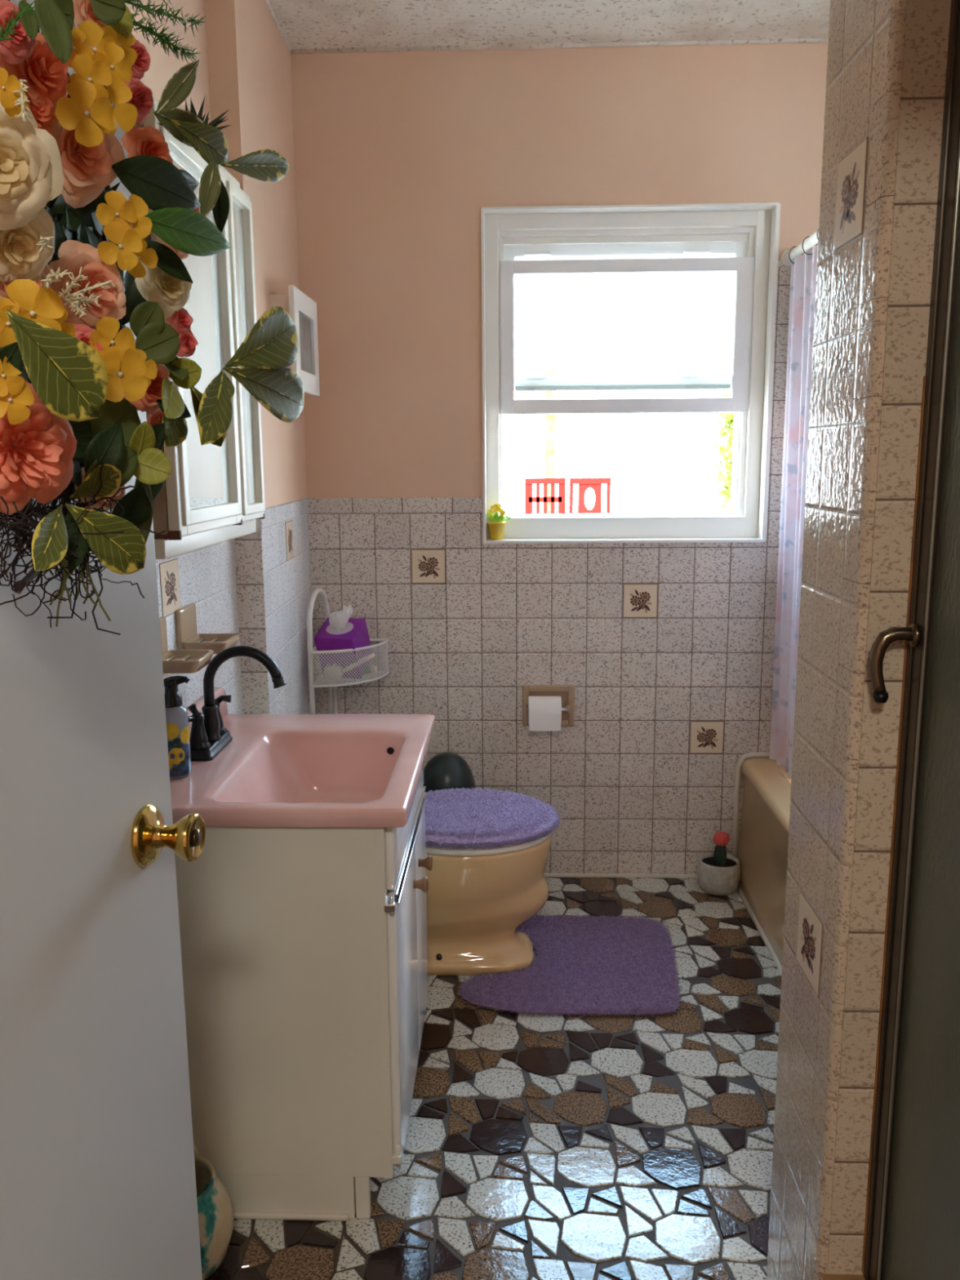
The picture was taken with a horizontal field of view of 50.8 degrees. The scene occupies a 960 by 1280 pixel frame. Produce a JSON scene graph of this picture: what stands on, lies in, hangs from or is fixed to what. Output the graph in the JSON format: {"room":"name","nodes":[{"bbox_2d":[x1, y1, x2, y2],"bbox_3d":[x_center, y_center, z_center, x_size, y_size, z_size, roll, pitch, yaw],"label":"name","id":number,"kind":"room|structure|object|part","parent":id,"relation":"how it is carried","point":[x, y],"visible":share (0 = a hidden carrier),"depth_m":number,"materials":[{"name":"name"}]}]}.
{"room":"bathroom","nodes":[
{"label":"bathroom","id":0,"kind":"room"},
{"bbox_2d":[124,0,315,714],"bbox_3d":[-0.649,-0.220,1.685,0.191,2.562,3.450,0,10,2],"label":"wall","id":1,"kind":"structure","parent":0,"point":[255,586],"depth_m":2.50,"materials":[{"name":"pink paint"}]},
{"bbox_2d":[164,570,177,605],"bbox_3d":[-0.612,-0.102,2.007,0.001,0.075,0.070,0,10,2],"label":"print","id":2,"kind":"object","parent":1,"relation":"attached to","point":[170,576],"depth_m":2.00,"materials":[{"name":"brown tile"}]},
{"bbox_2d":[159,617,213,673],"bbox_3d":[-0.566,0.010,1.905,0.102,0.094,0.109,0,10,2],"label":"soap dish","id":3,"kind":"object","parent":1,"relation":"attached to","point":[174,661],"visible":0.72,"depth_m":1.92,"materials":[{"name":"beige ceramic"}]},
{"bbox_3d":[-0.611,0.010,1.906,0.012,0.094,0.105,0,10,2],"label":"plate","id":4,"kind":"part","parent":3,"relation":"part of","materials":[{"name":"beige ceramic"}]},
{"bbox_2d":[161,649,213,673],"bbox_3d":[-0.561,0.041,1.910,0.092,0.024,0.109,0,10,2],"label":"tray","id":5,"kind":"object","parent":3,"relation":"on","point":[174,661],"depth_m":1.90,"materials":[{"name":"beige ceramic"}]},
{"bbox_2d":[133,97,265,559],"bbox_3d":[-0.556,-0.563,1.954,0.129,0.754,0.621,0,10,2],"label":"medicine cabinet","id":6,"kind":"object","parent":1,"relation":"attached to","point":[212,494],"visible":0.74,"depth_m":1.95,"materials":[{"name":"white wood"}]},
{"bbox_3d":[-0.510,-0.544,1.845,0.026,0.684,0.385,0,10,2],"label":"mirror door","id":7,"kind":"part","parent":6,"relation":"part of","materials":[{"name":"white paint"}]},
{"bbox_3d":[-0.576,-0.918,1.890,0.094,0.032,0.621,0,10,2],"label":"cabinet rail","id":8,"kind":"part","parent":6,"relation":"part of","materials":[{"name":"white paint"}]},
{"bbox_2d":[168,149,231,508],"bbox_3d":[-0.513,-0.544,1.845,0.003,0.608,0.309,0,10,2],"label":"mirror","id":9,"kind":"object","parent":6,"relation":"attached to","point":[207,467],"depth_m":1.89,"materials":[{"name":"clear mirror"}]},
{"bbox_3d":[-0.570,-0.209,2.019,0.094,0.034,0.621,0,10,2],"label":"cabinet rail","id":10,"kind":"part","parent":6,"relation":"part of","materials":[{"name":"white paint"}]},
{"bbox_2d":[232,201,256,504],"bbox_3d":[-0.505,-0.598,2.140,0.003,0.628,0.144,0,10,2],"label":"mirror","id":11,"kind":"object","parent":6,"relation":"attached to","point":[244,304],"depth_m":2.16,"materials":[{"name":"clear mirror"}]},
{"bbox_3d":[-0.502,-0.598,2.140,0.026,0.684,0.200,0,10,2],"label":"mirror door","id":12,"kind":"part","parent":6,"relation":"part of","materials":[{"name":"white paint"}]},
{"bbox_2d":[174,603,239,653],"bbox_3d":[-0.560,-0.023,2.087,0.102,0.094,0.109,0,10,2],"label":"soap dish","id":13,"kind":"object","parent":1,"relation":"attached to","point":[188,637],"visible":0.92,"depth_m":2.07,"materials":[{"name":"beige ceramic"}]},
{"bbox_3d":[-0.605,-0.023,2.088,0.012,0.094,0.105,0,10,2],"label":"plate","id":14,"kind":"part","parent":13,"relation":"part of","materials":[{"name":"beige ceramic"}]},
{"bbox_2d":[182,633,239,653],"bbox_3d":[-0.555,0.008,2.092,0.092,0.024,0.109,0,10,2],"label":"tray","id":15,"kind":"object","parent":13,"relation":"on","point":[217,642],"depth_m":2.08,"materials":[{"name":"beige ceramic"}]},
{"bbox_2d":[186,687,227,733],"bbox_3d":[-0.601,0.194,2.003,0.024,0.068,0.635,0,10,2],"label":"backsplash","id":16,"kind":"structure","parent":1,"relation":"attached to","point":[219,691],"depth_m":2.25,"materials":[{"name":"pink ceramic"}]},
{"bbox_2d":[287,528,292,553],"bbox_3d":[-0.530,-0.277,2.827,0.001,0.075,0.070,0,10,0],"label":"print","id":17,"kind":"object","parent":1,"relation":"attached to","point":[289,530],"depth_m":2.82,"materials":[{"name":"brown tile"}]},
{"bbox_2d":[269,284,319,396],"bbox_3d":[-0.510,-0.807,2.763,0.079,0.260,0.310,0,10,2],"label":"picture frame","id":18,"kind":"object","parent":1,"relation":"attached to","point":[302,309],"visible":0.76,"depth_m":2.75,"materials":[{"name":"beige"}]},
{"bbox_3d":[-0.477,-0.807,2.762,0.014,0.260,0.310,0,10,2],"label":"frame","id":19,"kind":"part","parent":18,"relation":"part of","materials":[{"name":"white paint"}]},
{"bbox_2d":[298,312,312,373],"bbox_3d":[-0.481,-0.807,2.762,0.004,0.160,0.210,0,10,2],"label":"picture","id":20,"kind":"object","parent":18,"relation":"attached to","point":[305,319],"depth_m":2.78},
{"bbox_2d":[204,876,781,1279],"bbox_3d":[0.083,1.244,0.936,3.300,0.060,5.200,0,10,2],"label":"floor","id":21,"kind":"structure","parent":0,"point":[537,1147],"depth_m":2.04,"materials":[{"name":"tile"}]},
{"bbox_2d":[193,1142,234,1279],"bbox_3d":[-0.512,0.976,1.705,0.188,0.200,0.188,0,10,2],"label":"planter","id":22,"kind":"object","parent":21,"relation":"on","point":[215,1217],"visible":0.33,"depth_m":1.68,"materials":[{"name":"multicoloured ceramic"}]},
{"bbox_3d":[-0.506,0.882,1.749,0.044,0.031,0.017,0,10,2],"label":"loop handle","id":23,"kind":"part","parent":22,"relation":"part of","materials":[{"name":"beige ceramic"}]},
{"bbox_2d":[174,767,432,1221],"bbox_3d":[-0.356,0.629,2.063,0.504,0.752,0.601,0,10,2],"label":"vanity cabinet","id":24,"kind":"object","parent":21,"relation":"on","point":[304,956],"visible":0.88,"depth_m":1.78,"materials":[{"name":"white paint"}]},
{"bbox_2d":[169,687,435,827],"bbox_3d":[-0.362,0.263,2.009,0.500,0.210,0.638,0,10,2],"label":"sink","id":25,"kind":"object","parent":24,"relation":"in","point":[339,771],"visible":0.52,"depth_m":2.12,"materials":[{"name":"pink ceramic"}]},
{"bbox_2d":[163,675,191,779],"bbox_3d":[-0.560,0.158,1.852,0.054,0.189,0.054,-10,14,-42],"label":"soap dispenser","id":26,"kind":"object","parent":25,"relation":"on","point":[178,733],"visible":0.82,"depth_m":1.83,"materials":[{"name":"grey plastic"}]},
{"bbox_2d":[164,705,190,779],"bbox_3d":[-0.560,0.184,1.857,0.052,0.135,0.052,0,10,2],"label":"bottle","id":27,"kind":"object","parent":26,"relation":"attached to","point":[178,733],"depth_m":1.84,"materials":[{"name":"multicoloured plastic"}]},
{"bbox_2d":[187,645,286,761],"bbox_3d":[-0.480,0.117,2.006,0.195,0.212,0.174,0,10,2],"label":"faucet","id":28,"kind":"object","parent":25,"relation":"on","point":[209,737],"visible":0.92,"depth_m":1.99,"materials":[{"name":"black metal"}]},
{"bbox_3d":[-0.552,0.169,1.961,0.043,0.087,0.061,5,11,26],"label":"lever handle","id":29,"kind":"part","parent":28,"relation":"part of","materials":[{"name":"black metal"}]},
{"bbox_3d":[-0.546,0.209,2.032,0.061,0.022,0.161,0,10,2],"label":"plate","id":30,"kind":"part","parent":28,"relation":"part of","materials":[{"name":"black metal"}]},
{"bbox_3d":[-0.538,0.152,2.078,0.057,0.078,0.044,0,10,2],"label":"lever handle","id":31,"kind":"part","parent":28,"relation":"part of","materials":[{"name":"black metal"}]},
{"bbox_3d":[-0.475,0.106,2.011,0.168,0.192,0.039,0,10,2],"label":"spout","id":32,"kind":"part","parent":28,"relation":"part of","materials":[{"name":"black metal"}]},
{"bbox_3d":[-0.145,0.675,1.955,0.016,0.498,0.350,0,10,2],"label":"cabinet door","id":33,"kind":"part","parent":24,"relation":"part of","materials":[{"name":"white wood"}]},
{"bbox_3d":[-0.144,0.322,2.010,0.015,0.116,0.572,0,10,2],"label":"drawer","id":34,"kind":"part","parent":24,"relation":"part of","materials":[{"name":"white wood"}]},
{"bbox_3d":[-0.141,0.393,2.020,0.022,0.018,0.578,0,10,2],"label":"metal trim","id":35,"kind":"part","parent":24,"relation":"part of","materials":[{"name":"silver metal"}]},
{"bbox_3d":[-0.119,0.495,2.052,0.030,0.033,0.033,0,10,2],"label":"knob","id":36,"kind":"part","parent":24,"relation":"part of","materials":[{"name":"brown wood"}]},
{"bbox_3d":[-0.136,0.623,2.241,0.016,0.498,0.224,0,10,2],"label":"cabinet door","id":37,"kind":"part","parent":24,"relation":"part of","materials":[{"name":"white wood"}]},
{"bbox_3d":[-0.116,0.476,2.160,0.030,0.033,0.033,0,10,2],"label":"knob","id":38,"kind":"part","parent":24,"relation":"part of","materials":[{"name":"brown wood"}]},
{"bbox_2d":[306,587,389,714],"bbox_3d":[-0.396,0.322,3.139,0.219,0.973,0.214,0,10,2],"label":"corner shelf","id":39,"kind":"object","parent":21,"relation":"on","point":[331,686],"visible":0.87,"depth_m":3.03,"materials":[{"name":"white metal"}]},
{"bbox_3d":[-0.487,0.321,3.146,0.016,0.973,0.207,1,10,8],"label":"arched frame","id":40,"kind":"part","parent":39,"relation":"part of","materials":[{"name":"white metal"}]},
{"bbox_3d":[-0.458,0.440,3.253,0.011,0.700,0.011,4,11,24],"label":"post","id":41,"kind":"part","parent":39,"relation":"part of","materials":[{"name":"white metal"}]},
{"bbox_2d":[314,604,373,679],"bbox_3d":[-0.416,-0.004,3.095,0.124,0.235,0.164,3,11,16],"label":"tissue box","id":42,"kind":"object","parent":39,"relation":"in","point":[340,631],"visible":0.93,"depth_m":3.04,"materials":[{"name":"purple cardboard"}]},
{"bbox_2d":[308,638,389,687],"bbox_3d":[-0.395,0.068,3.092,0.214,0.111,0.214,0,10,2],"label":"basket","id":43,"kind":"object","parent":39,"relation":"on","point":[312,683],"depth_m":3.02,"materials":[{"name":"white metal"}]},
{"bbox_2d":[323,653,375,682],"bbox_3d":[-0.394,0.086,3.052,0.158,0.081,0.062,-2,10,-7],"label":"brush","id":44,"kind":"object","parent":39,"relation":"in","point":[372,655],"visible":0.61,"depth_m":3.04,"materials":[{"name":"white plastic"}]},
{"bbox_3d":[-0.369,0.072,3.054,0.115,0.055,0.022,-6,12,-28],"label":"handle","id":45,"kind":"part","parent":44,"relation":"part of","materials":[{"name":"white plastic"}]},
{"bbox_2d":[363,664,377,675],"bbox_3d":[-0.356,0.091,3.109,0.085,0.036,0.036,1,10,8],"label":"tube","id":46,"kind":"object","parent":39,"relation":"in","point":[375,668],"visible":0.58,"depth_m":3.09,"materials":[{"name":"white plastic"}]},
{"bbox_2d":[422,751,475,792],"bbox_3d":[-0.100,0.576,3.139,0.178,0.469,0.178,0,10,2],"label":"waste bin","id":47,"kind":"object","parent":21,"relation":"on","point":[446,770],"visible":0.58,"depth_m":3.05,"materials":[{"name":"black plastic"}]},
{"bbox_2d":[425,827,554,975],"bbox_3d":[-0.172,0.581,2.746,0.744,0.600,0.424,0,10,2],"label":"toilet","id":48,"kind":"object","parent":21,"relation":"on","point":[477,900],"visible":0.43,"depth_m":2.63,"materials":[{"name":"brown ceramic"}]},
{"bbox_3d":[-0.032,0.488,2.724,0.458,0.012,0.378,0,10,2],"label":"lid","id":49,"kind":"part","parent":48,"relation":"part of","materials":[{"name":"white plastic"}]},
{"bbox_3d":[-0.031,0.502,2.727,0.460,0.016,0.380,0,10,2],"label":"seat","id":50,"kind":"part","parent":48,"relation":"part of","materials":[{"name":"white plastic"}]},
{"bbox_2d":[424,786,563,850],"bbox_3d":[-0.031,0.470,2.720,0.514,0.038,0.436,0,10,2],"label":"lid cover","id":51,"kind":"object","parent":48,"relation":"on","point":[457,818],"visible":0.79,"depth_m":2.65,"materials":[{"name":"purple fabric"}]},
{"bbox_2d":[456,914,682,1017],"bbox_3d":[0.246,0.871,2.752,0.610,0.020,0.580,0,10,2],"label":"bath mat","id":52,"kind":"object","parent":21,"relation":"on","point":[584,965],"visible":0.99,"depth_m":2.67,"materials":[{"name":"purple fabric"}]},
{"bbox_2d":[697,831,740,895],"bbox_3d":[0.758,0.697,3.204,0.131,0.195,0.129,0,10,2],"label":"cactus pot","id":53,"kind":"object","parent":21,"relation":"on","point":[718,871],"visible":1,"depth_m":3.17,"materials":[{"name":"grey ceramic"}]},
{"bbox_3d":[0.758,0.744,3.212,0.131,0.099,0.129,0,10,2],"label":"pot","id":54,"kind":"part","parent":53,"relation":"part of","materials":[{"name":"grey ceramic"}]},
{"bbox_3d":[0.757,0.675,3.190,0.040,0.070,0.036,0,10,2],"label":"cactus stem","id":55,"kind":"part","parent":53,"relation":"part of","materials":[{"name":"green plant"}]},
{"bbox_2d":[731,751,791,975],"bbox_3d":[1.156,0.715,2.454,0.731,0.432,1.645,0,10,2],"label":"bathtub","id":56,"kind":"object","parent":21,"relation":"on","point":[762,853],"visible":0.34,"depth_m":2.97,"materials":[{"name":"brown ceramic"}]},
{"bbox_2d":[267,0,830,50],"bbox_3d":[0.115,-1.302,0.501,3.200,0.080,5.260,0,10,2],"label":"ceiling","id":57,"kind":"structure","parent":0,"point":[304,24],"depth_m":2.73,"materials":[{"name":"paint"}]},
{"bbox_2d":[290,42,828,874],"bbox_3d":[0.426,-0.493,3.200,2.440,2.582,0.222,0,10,2],"label":"wall","id":58,"kind":"structure","parent":0,"point":[666,650],"depth_m":3.10,"materials":[{"name":"pink paint"}]},
{"bbox_2d":[417,555,439,578],"bbox_3d":[-0.159,-0.227,3.156,0.070,0.075,0.001,0,10,2],"label":"print","id":59,"kind":"object","parent":58,"relation":"attached to","point":[428,566],"depth_m":3.16,"materials":[{"name":"brown tile"}]},
{"bbox_2d":[264,0,828,53],"bbox_3d":[0.478,-1.633,2.539,2.089,0.012,0.690,0,10,2],"label":"trim","id":60,"kind":"structure","parent":58,"relation":"attached to","point":[798,40],"depth_m":2.88,"materials":[{"name":"paint"}]},
{"bbox_2d":[522,684,574,725],"bbox_3d":[0.218,0.212,3.203,0.166,0.133,0.051,0,10,2],"label":"toilet paper holder","id":61,"kind":"object","parent":58,"relation":"attached to","point":[566,692],"visible":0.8,"depth_m":3.21,"materials":[{"name":"beige ceramic"}]},
{"bbox_2d":[528,696,561,730],"bbox_3d":[0.203,0.226,3.179,0.102,0.098,0.092,0,10,2],"label":"toilet paper roll","id":62,"kind":"object","parent":61,"relation":"hanging from","point":[544,713],"visible":1,"depth_m":3.14,"materials":[{"name":"white paper"}]},
{"bbox_2d":[544,873,698,878],"bbox_3d":[0.162,0.773,3.327,1.340,0.011,0.007,0,10,2],"label":"trim","id":63,"kind":"structure","parent":58,"relation":"attached to","point":[556,875],"depth_m":3.31,"materials":[{"name":"beige tile"}]},
{"bbox_2d":[480,202,780,543],"bbox_3d":[0.443,-0.797,3.109,0.869,0.984,0.161,0,10,2],"label":"window","id":64,"kind":"structure","parent":58,"relation":"in","point":[743,231],"depth_m":3.08,"materials":[{"name":"white paint"}]},
{"bbox_2d":[486,503,511,539],"bbox_3d":[0.056,-0.370,3.152,0.068,0.113,0.060,8,13,38],"label":"potted plant","id":65,"kind":"object","parent":64,"relation":"on","point":[495,524],"visible":1,"depth_m":3.14,"materials":[{"name":"yellow plastic"}]},
{"bbox_3d":[0.052,-0.342,3.158,0.057,0.056,0.057,0,10,2],"label":"pot","id":66,"kind":"part","parent":65,"relation":"part of","materials":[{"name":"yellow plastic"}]},
{"bbox_3d":[0.444,-0.998,3.117,0.742,0.442,0.023,0,10,2],"label":"sash","id":67,"kind":"part","parent":64,"relation":"part of","materials":[{"name":"white plastic"}]},
{"bbox_3d":[0.446,-0.925,3.095,0.768,0.454,0.033,0,10,2],"label":"sash","id":68,"kind":"part","parent":64,"relation":"part of","materials":[{"name":"glass"}]},
{"bbox_2d":[630,589,652,613],"bbox_3d":[0.501,-0.120,3.154,0.070,0.075,0.001,0,10,2],"label":"print","id":69,"kind":"object","parent":58,"relation":"attached to","point":[641,600],"depth_m":3.15,"materials":[{"name":"brown tile"}]},
{"bbox_2d":[696,726,718,749],"bbox_3d":[0.725,0.313,3.225,0.070,0.075,0.001,0,10,2],"label":"print","id":70,"kind":"object","parent":58,"relation":"attached to","point":[707,737],"depth_m":3.22,"materials":[{"name":"brown tile"}]},
{"bbox_2d":[780,231,818,266],"bbox_3d":[0.875,-0.968,2.141,0.048,0.048,1.665,0,10,2],"label":"curtain rod","id":71,"kind":"object","parent":58,"relation":"attached to","point":[812,240],"visible":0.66,"depth_m":2.82,"materials":[{"name":"white plastic"}]},
{"bbox_2d":[768,228,818,779],"bbox_3d":[0.899,-0.239,2.273,0.093,1.518,1.615,0,10,2],"label":"shower curtain","id":72,"kind":"object","parent":71,"relation":"hanging from","point":[803,267],"visible":0.19,"depth_m":2.92,"materials":[{"name":"white fabric"}]},
{"bbox_2d":[766,0,951,1279],"bbox_3d":[0.564,-0.140,1.337,0.202,2.512,0.252,0,10,2],"label":"wall partition","id":73,"kind":"structure","parent":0,"point":[886,62],"depth_m":1.30,"materials":[{"name":"beige tile"}]},
{"bbox_2d":[800,917,816,973],"bbox_3d":[0.467,0.432,1.442,0.001,0.076,0.072,0,10,2],"label":"print","id":74,"kind":"object","parent":73,"relation":"attached to","point":[808,925],"depth_m":1.44,"materials":[{"name":"brown"}]},
{"bbox_2d":[817,1271,865,1279],"bbox_3d":[0.524,1.078,0.978,0.140,0.245,0.911,0,10,2],"label":"trim","id":75,"kind":"structure","parent":73,"relation":"attached to","point":[820,1276],"depth_m":1.40,"materials":[{"name":"stone"}]},
{"bbox_2d":[839,162,859,234],"bbox_3d":[0.460,-0.550,1.263,0.001,0.076,0.072,0,10,2],"label":"print","id":76,"kind":"object","parent":73,"relation":"attached to","point":[849,172],"depth_m":1.26,"materials":[{"name":"brown"}]},
{"bbox_2d":[862,0,959,1279],"bbox_3d":[0.493,-0.005,0.785,0.075,1.955,0.897,0,10,2],"label":"shower door","id":77,"kind":"structure","parent":73,"relation":"attached to","point":[913,1233],"depth_m":1.19,"materials":[{"name":"grey metal"}]},
{"bbox_3d":[0.498,0.025,1.221,0.057,0.082,0.021,0,10,2],"label":"handle","id":78,"kind":"part","parent":77,"relation":"part of","materials":[{"name":"brown metal"}]},
{"bbox_3d":[0.522,-0.006,1.216,0.010,0.028,0.028,0,10,2],"label":"handle mount","id":79,"kind":"part","parent":77,"relation":"part of","materials":[{"name":"brown metal"}]},
{"bbox_3d":[0.520,-0.002,0.779,0.004,1.898,0.826,0,10,2],"label":"glass panel","id":80,"kind":"part","parent":77,"relation":"part of","materials":[{"name":"grey"}]},
{"bbox_3d":[0.260,0.055,0.281,2.100,2.512,0.110,0,10,2],"label":"wall","id":81,"kind":"structure","parent":0,"visible":0},
{"bbox_2d":[0,0,205,1279],"bbox_3d":[-0.400,0.203,0.803,0.095,2.018,0.760,1,10,8],"label":"door","id":82,"kind":"structure","parent":81,"relation":"in","point":[98,1177],"depth_m":1.01,"materials":[{"name":"white paint"}]},
{"bbox_3d":[-0.358,0.216,1.118,0.024,0.069,0.069,1,10,8],"label":"knob","id":83,"kind":"part","parent":82,"relation":"part of","materials":[{"name":"gold metal"}]},
{"bbox_2d":[0,0,304,635],"bbox_3d":[-0.311,-0.296,0.914,0.172,0.574,0.553,1,10,9],"label":"flower wreath","id":84,"kind":"object","parent":82,"relation":"attached to","point":[77,433],"visible":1,"depth_m":0.82,"materials":[{"name":"multicoloured plant"}]},
{"bbox_3d":[-0.335,-0.053,0.815,0.065,0.082,0.035,-8,13,-34],"label":"green stem","id":85,"kind":"part","parent":84,"relation":"part of","materials":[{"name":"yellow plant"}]},
{"label":"outside","id":86,"kind":"structure","parent":0,"visible":0},
{"bbox_2d":[504,504,730,514],"bbox_3d":[1.987,-1.246,14.657,21.000,0.300,22.600,0,10,2],"label":"ground","id":87,"kind":"structure","parent":86,"point":[698,508],"depth_m":23.75,"materials":[{"name":"beige"}]},
{"bbox_2d":[524,477,565,514],"bbox_3d":[0.718,-1.288,11.248,0.440,1.020,0.472,0,10,2],"label":"outdoor chair","id":88,"kind":"object","parent":87,"relation":"on","point":[561,499],"visible":0.49,"depth_m":10.97,"materials":[{"name":"red paint"}]},
{"bbox_3d":[0.511,-1.239,11.046,0.040,1.000,0.024,0,10,2],"label":"post","id":89,"kind":"part","parent":88,"relation":"part of","materials":[{"name":"red paint"}]},
{"bbox_3d":[0.911,-1.240,11.033,0.040,1.000,0.024,0,10,2],"label":"post","id":90,"kind":"part","parent":88,"relation":"part of","materials":[{"name":"red paint"}]},
{"bbox_2d":[544,370,555,514],"bbox_3d":[0.890,-2.231,12.851,0.130,2.300,0.130,0,10,2],"label":"brick pillar","id":91,"kind":"structure","parent":87,"relation":"on","point":[550,419],"depth_m":12.74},
{"bbox_2d":[568,477,610,513],"bbox_3d":[1.189,-1.270,11.134,0.440,1.020,0.472,0,10,2],"label":"outdoor chair","id":92,"kind":"object","parent":87,"relation":"on","point":[595,483],"visible":0.38,"depth_m":10.85,"materials":[{"name":"red paint"}]},
{"bbox_3d":[0.983,-1.222,10.932,0.040,1.000,0.024,0,10,2],"label":"post","id":93,"kind":"part","parent":92,"relation":"part of","materials":[{"name":"red paint"}]},
{"bbox_3d":[1.382,-1.222,10.919,0.040,1.000,0.024,0,10,2],"label":"post","id":94,"kind":"part","parent":92,"relation":"part of","materials":[{"name":"red paint"}]},
{"bbox_2d":[711,388,733,511],"bbox_3d":[2.488,-1.479,8.805,0.974,2.246,0.926,0,10,2],"label":"shrub","id":95,"kind":"object","parent":87,"relation":"on","point":[726,478],"visible":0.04,"depth_m":8.80,"materials":[{"name":"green plant"}]}
]}

